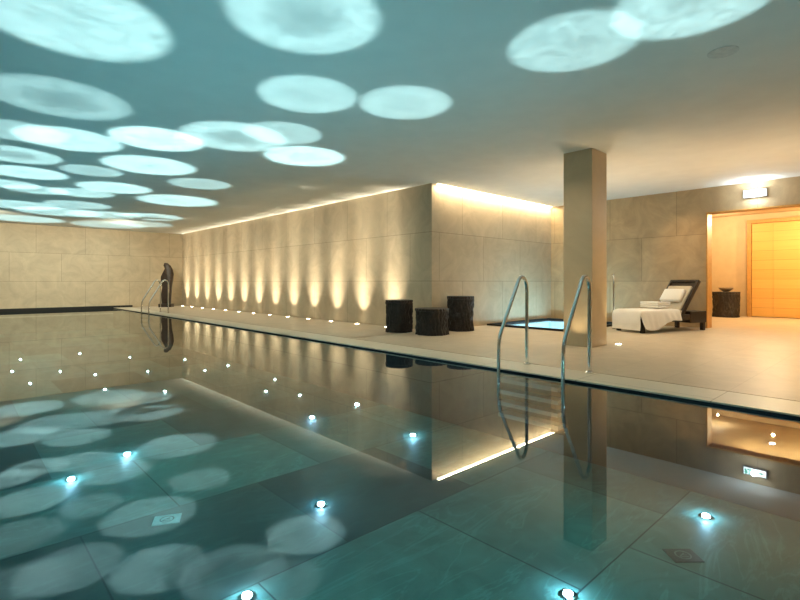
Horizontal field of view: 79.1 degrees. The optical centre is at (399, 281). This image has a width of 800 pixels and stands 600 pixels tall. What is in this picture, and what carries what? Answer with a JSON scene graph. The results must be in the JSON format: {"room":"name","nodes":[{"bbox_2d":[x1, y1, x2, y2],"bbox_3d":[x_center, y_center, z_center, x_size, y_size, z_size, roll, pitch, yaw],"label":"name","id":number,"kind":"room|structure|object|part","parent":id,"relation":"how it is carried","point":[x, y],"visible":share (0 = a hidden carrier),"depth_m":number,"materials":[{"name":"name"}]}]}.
{"room":"spa","nodes":[
{"label":"spa","id":0,"kind":"room"},
{"bbox_2d":[0,223,181,308],"bbox_3d":[-13.070,-0.395,17.341,10.470,3.290,0.200,0,0,-43],"label":"wall","id":1,"kind":"structure","parent":0,"point":[42,266],"depth_m":18.23,"materials":[{"name":"stone"}]},
{"bbox_2d":[0,305,132,311],"bbox_3d":[-13.329,1.062,16.944,7.150,0.275,0.030,0,0,-43],"label":"trim","id":2,"kind":"structure","parent":1,"relation":"attached to","point":[84,307],"depth_m":17.76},
{"bbox_2d":[182,184,424,328],"bbox_3d":[-4.325,-0.510,15.477,0.200,3.060,14.440,0,0,-43],"label":"wall","id":3,"kind":"structure","parent":0,"point":[339,261],"depth_m":13.08,"materials":[{"name":"stone"}]},
{"bbox_2d":[0,0,799,233],"bbox_3d":[-2.961,-2.140,10.014,15.300,0.200,24.700,0,0,-43],"label":"ceiling","id":4,"kind":"structure","parent":0,"point":[156,116],"depth_m":5.38,"materials":[{"name":"paint"}]},
{"bbox_2d":[707,45,739,58],"bbox_3d":[2.865,-2.037,4.293,0.240,0.006,0.240,0,0,-43],"label":"ceiling speaker","id":5,"kind":"object","parent":4,"relation":"attached to","point":[725,51],"visible":1,"depth_m":4.29},
{"bbox_2d":[131,305,799,401],"bbox_3d":[-1.098,1.125,11.609,20.200,0.250,24.500,0,0,-43],"label":"floor","id":6,"kind":"structure","parent":0,"point":[758,356],"depth_m":7.39,"materials":[{"name":"stone"}]},
{"bbox_2d":[141,279,168,314],"bbox_3d":[-7.949,0.715,15.685,0.675,1.594,0.890,0,0,-43],"label":"pool ladder","id":7,"kind":"object","parent":6,"relation":"attached to","point":[164,279],"visible":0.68,"depth_m":15.57,"materials":[{"name":"metal"}]},
{"bbox_3d":[-8.218,0.639,15.981,0.619,1.442,0.042,0,0,-43],"label":"handrail","id":8,"kind":"part","parent":7,"relation":"part of","materials":[{"name":"metal"}]},
{"bbox_2d":[158,263,173,306],"bbox_3d":[-9.351,0.115,19.413,0.530,1.770,0.340,0,0,-5],"label":"statue","id":9,"kind":"object","parent":6,"relation":"on","point":[168,274],"visible":0.9,"depth_m":19.32,"materials":[{"name":"brown wood"}]},
{"bbox_2d":[385,299,412,332],"bbox_3d":[-0.020,0.679,9.774,0.567,0.642,0.561,0,0,7],"label":"stool","id":10,"kind":"object","parent":6,"relation":"on","point":[399,312],"visible":1,"depth_m":9.55,"materials":[{"name":"brown wood"}]},
{"bbox_3d":[-0.016,0.387,9.770,0.553,0.057,0.552,0,0,7],"label":"seat","id":11,"kind":"part","parent":10,"relation":"part of","materials":[{"name":"brown wood"}]},
{"bbox_2d":[0,308,799,599],"bbox_3d":[-6.299,1.457,8.890,6.680,0.886,21.600,0,0,-43],"label":"swimming pool","id":12,"kind":"object","parent":6,"relation":"in","point":[481,504],"visible":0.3,"depth_m":4.07,"materials":[{"name":"stone"}]},
{"bbox_2d":[64,477,77,481],"bbox_3d":[-2.991,1.792,4.401,0.100,0.016,0.100,0,0,-43],"label":"pool light","id":13,"kind":"object","parent":12,"relation":"on","point":[70,479],"visible":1,"depth_m":4.39,"materials":[{"name":"glass"}]},
{"bbox_2d":[121,453,131,456],"bbox_3d":[-2.841,1.792,5.037,0.100,0.016,0.100,0,0,-43],"label":"pool light","id":14,"kind":"object","parent":12,"relation":"on","point":[124,454],"visible":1,"depth_m":5.02,"materials":[{"name":"glass"}]},
{"bbox_2d":[151,513,181,526],"bbox_3d":[-1.762,1.796,3.661,0.190,0.008,0.152,0,0,-18],"label":"drain cover","id":15,"kind":"object","parent":12,"relation":"on","point":[172,518],"visible":1,"depth_m":3.66,"materials":[{"name":"metal"}]},
{"bbox_2d":[238,590,255,599],"bbox_3d":[-0.874,1.792,2.766,0.100,0.016,0.100,0,0,-43],"label":"pool light","id":16,"kind":"object","parent":12,"relation":"on","point":[246,595],"visible":1,"depth_m":2.76,"materials":[{"name":"glass"}]},
{"bbox_2d":[315,501,326,507],"bbox_3d":[-0.638,1.792,3.907,0.100,0.016,0.100,0,0,-43],"label":"pool light","id":17,"kind":"object","parent":12,"relation":"on","point":[321,504],"visible":1,"depth_m":3.89,"materials":[{"name":"glass"}]},
{"bbox_2d":[559,588,576,599],"bbox_3d":[0.966,1.792,2.784,0.100,0.016,0.100,0,0,-43],"label":"pool light","id":18,"kind":"object","parent":12,"relation":"on","point":[567,594],"visible":1,"depth_m":2.77,"materials":[{"name":"glass"}]},
{"bbox_2d":[662,549,703,562],"bbox_3d":[1.859,1.796,3.180,0.190,0.008,0.152,0,0,-1],"label":"drain cover","id":19,"kind":"object","parent":12,"relation":"on","point":[677,555],"visible":1,"depth_m":3.17,"materials":[{"name":"grey metal"}]},
{"bbox_2d":[698,513,713,519],"bbox_3d":[2.344,1.792,3.708,0.100,0.016,0.100,0,0,-43],"label":"pool light","id":20,"kind":"object","parent":12,"relation":"on","point":[705,516],"visible":1,"depth_m":3.70,"materials":[{"name":"glass"}]},
{"bbox_2d":[415,307,448,335],"bbox_3d":[0.603,0.749,9.271,0.648,0.502,0.658,0,0,-33],"label":"stool","id":21,"kind":"object","parent":6,"relation":"on","point":[430,321],"visible":1,"depth_m":9.02,"materials":[{"name":"brown wood"}]},
{"bbox_3d":[0.604,0.526,9.274,0.641,0.057,0.636,0,0,-33],"label":"seat","id":22,"kind":"part","parent":21,"relation":"part of","materials":[{"name":"brown wood"}]},
{"bbox_2d":[117,307,799,416],"bbox_3d":[-3.736,1.125,11.273,0.520,0.250,21.400,0,0,-43],"label":"pool edge","id":23,"kind":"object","parent":6,"relation":"attached to","point":[774,405],"depth_m":5.29,"materials":[{"name":"stone"}]},
{"bbox_2d":[447,296,473,331],"bbox_3d":[1.254,0.644,10.017,0.568,0.712,0.578,0,0,17],"label":"stool","id":24,"kind":"object","parent":6,"relation":"on","point":[461,312],"visible":0.94,"depth_m":9.78,"materials":[{"name":"brown wood"}]},
{"bbox_3d":[1.254,0.317,10.018,0.566,0.057,0.566,0,0,17],"label":"seat","id":25,"kind":"part","parent":24,"relation":"part of","materials":[{"name":"brown wood"}]},
{"bbox_2d":[497,274,593,430],"bbox_3d":[1.600,0.715,5.413,0.675,1.594,0.880,0,0,-43],"label":"pool ladder","id":26,"kind":"object","parent":6,"relation":"attached to","point":[549,424],"visible":1,"depth_m":5.26,"materials":[{"name":"polished steel"}]},
{"bbox_3d":[1.335,0.639,5.706,0.619,1.442,0.042,0,0,-43],"label":"handrail","id":27,"kind":"part","parent":26,"relation":"part of","materials":[{"name":"metal"}]},
{"bbox_3d":[1.873,0.639,5.127,0.619,1.442,0.042,0,0,-43],"label":"handrail","id":28,"kind":"part","parent":26,"relation":"part of","materials":[{"name":"metal"}]},
{"bbox_2d":[487,318,611,331],"bbox_3d":[3.666,1.205,11.294,2.650,0.490,2.050,0,0,-43],"label":"pool","id":29,"kind":"object","parent":6,"relation":"in","point":[551,324],"visible":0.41,"depth_m":12.07,"materials":[{"name":"blue liquid"}]},
{"bbox_2d":[564,148,606,347],"bbox_3d":[2.945,-0.520,7.701,0.500,3.040,0.470,0,0,-43],"label":"pillar","id":30,"kind":"structure","parent":6,"relation":"on","point":[585,171],"depth_m":7.54,"materials":[{"name":"stone"}]},
{"bbox_2d":[611,274,615,328],"bbox_3d":[4.620,0.410,10.467,0.090,1.180,0.440,0,0,24],"label":"handrail","id":31,"kind":"object","parent":6,"relation":"on","point":[613,274],"visible":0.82,"depth_m":10.29,"materials":[{"name":"metal"}]},
{"bbox_3d":[4.620,0.410,10.467,0.040,1.180,0.397,0,0,24],"label":"rail","id":32,"kind":"part","parent":31,"relation":"part of","materials":[{"name":"metal"}]},
{"bbox_2d":[616,280,705,332],"bbox_3d":[5.416,0.476,10.046,1.800,1.048,0.672,0,0,-21],"label":"sun lounger","id":33,"kind":"object","parent":6,"relation":"on","point":[688,316],"visible":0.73,"depth_m":9.98,"materials":[{"name":"wood"}]},
{"bbox_3d":[4.742,0.875,9.465,0.070,0.250,0.070,0,0,-21],"label":"leg","id":34,"kind":"part","parent":33,"relation":"part of","materials":[{"name":"wood"}]},
{"bbox_2d":[612,308,681,330],"bbox_3d":[5.013,0.747,9.869,1.076,0.408,0.827,0,0,-21],"label":"towel","id":35,"kind":"object","parent":33,"relation":"on","point":[653,319],"visible":0.98,"depth_m":9.56,"materials":[{"name":"white fabric"}]},
{"bbox_2d":[640,301,670,307],"bbox_3d":[5.267,0.466,9.988,0.360,0.118,0.440,0,0,-21],"label":"folded towel","id":36,"kind":"object","parent":35,"relation":"on","point":[650,304],"visible":1,"depth_m":9.83,"materials":[{"name":"white fabric"}]},
{"bbox_3d":[5.416,0.720,10.046,1.800,0.120,0.660,0,0,-21],"label":"frame","id":37,"kind":"part","parent":33,"relation":"part of","materials":[{"name":"wicker"}]},
{"bbox_2d":[660,289,685,301],"bbox_3d":[5.726,0.279,10.168,0.221,0.267,0.480,0,0,-21],"label":"pillow","id":38,"kind":"object","parent":33,"relation":"on","point":[669,295],"visible":1,"depth_m":10.11,"materials":[{"name":"white fabric"}]},
{"bbox_3d":[6.082,0.875,10.624,0.070,0.250,0.070,0,0,-21],"label":"leg","id":39,"kind":"part","parent":33,"relation":"part of","materials":[{"name":"wood"}]},
{"bbox_3d":[5.847,0.312,10.215,0.080,0.840,0.660,38,-13,-17],"label":"backrest","id":40,"kind":"part","parent":33,"relation":"part of","materials":[{"name":"wicker"}]},
{"bbox_3d":[6.297,0.875,10.074,0.070,0.250,0.070,0,0,-21],"label":"leg","id":41,"kind":"part","parent":33,"relation":"part of","materials":[{"name":"wood"}]},
{"bbox_2d":[712,292,740,317],"bbox_3d":[9.354,0.639,13.885,0.691,0.722,0.689,0,0,27],"label":"side table","id":42,"kind":"object","parent":6,"relation":"on","point":[725,304],"visible":0.97,"depth_m":13.63,"materials":[{"name":"brown wood"}]},
{"bbox_2d":[718,287,733,291],"bbox_3d":[9.351,0.215,13.882,0.380,0.120,0.380,0,0,-43],"label":"bowl","id":43,"kind":"object","parent":42,"relation":"on","point":[724,289],"visible":1,"depth_m":13.77,"materials":[{"name":"wood"}]},
{"bbox_3d":[9.357,0.306,13.886,0.680,0.057,0.679,0,0,27],"label":"seat","id":44,"kind":"part","parent":42,"relation":"part of","materials":[{"name":"brown wood"}]},
{"bbox_2d":[747,216,799,317],"bbox_3d":[11.439,-0.390,12.560,0.120,2.780,4.020,0,0,-43],"label":"door","id":45,"kind":"structure","parent":6,"relation":"on","point":[773,249],"depth_m":13.57,"materials":[{"name":"brown wood"}]},
{"bbox_3d":[10.323,-0.345,13.783,0.070,2.650,0.490,0,0,-43],"label":"panel","id":46,"kind":"part","parent":45,"relation":"part of","materials":[{"name":"orange wood"}]},
{"bbox_3d":[11.655,-0.345,12.350,0.070,2.650,3.417,0,0,-43],"label":"panel","id":47,"kind":"part","parent":45,"relation":"part of","materials":[{"name":"orange wood"}]},
{"bbox_2d":[425,183,550,325],"bbox_3d":[2.427,-0.510,11.760,5.030,3.060,0.200,0,0,-43],"label":"wall","id":48,"kind":"structure","parent":0,"point":[477,245],"depth_m":11.21,"materials":[{"name":"stone"}]},
{"bbox_2d":[437,184,551,207],"bbox_3d":[2.446,-2.027,11.593,4.530,0.024,0.030,0,0,-43],"label":"light","id":49,"kind":"object","parent":48,"relation":"attached to","point":[437,184],"visible":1,"depth_m":11.28,"materials":[{"name":"beige"}]},
{"bbox_2d":[551,176,799,327],"bbox_3d":[7.584,-0.510,9.686,0.300,3.060,9.860,0,0,-43],"label":"wall","id":50,"kind":"structure","parent":0,"point":[654,240],"depth_m":11.21,"materials":[{"name":"stone"}]},
{"bbox_2d":[706,204,799,327],"bbox_3d":[7.713,-0.255,9.533,0.320,2.510,2.860,0,0,-43],"label":"trim","id":51,"kind":"structure","parent":50,"relation":"attached to","point":[708,214],"depth_m":10.47,"materials":[{"name":"brown wood"}]},
{"bbox_2d":[743,188,766,198],"bbox_3d":[7.172,-1.800,9.794,0.155,0.160,0.400,0,0,-43],"label":"exit sign","id":52,"kind":"object","parent":50,"relation":"attached to","point":[762,192],"visible":1,"depth_m":9.78,"materials":[{"name":"white plastic"}]},
{"bbox_2d":[712,211,799,318],"bbox_3d":[11.775,-0.475,12.449,0.200,2.950,8.200,0,0,-43],"label":"wall","id":53,"kind":"structure","parent":0,"point":[729,234],"depth_m":14.34,"materials":[{"name":"paint"}]},
{"bbox_2d":[712,207,799,217],"bbox_3d":[10.054,-2.000,10.849,4.900,0.100,8.200,0,0,-43],"label":"ceiling","id":54,"kind":"structure","parent":0,"point":[795,208],"depth_m":13.58,"materials":[{"name":"paint"}]}
]}

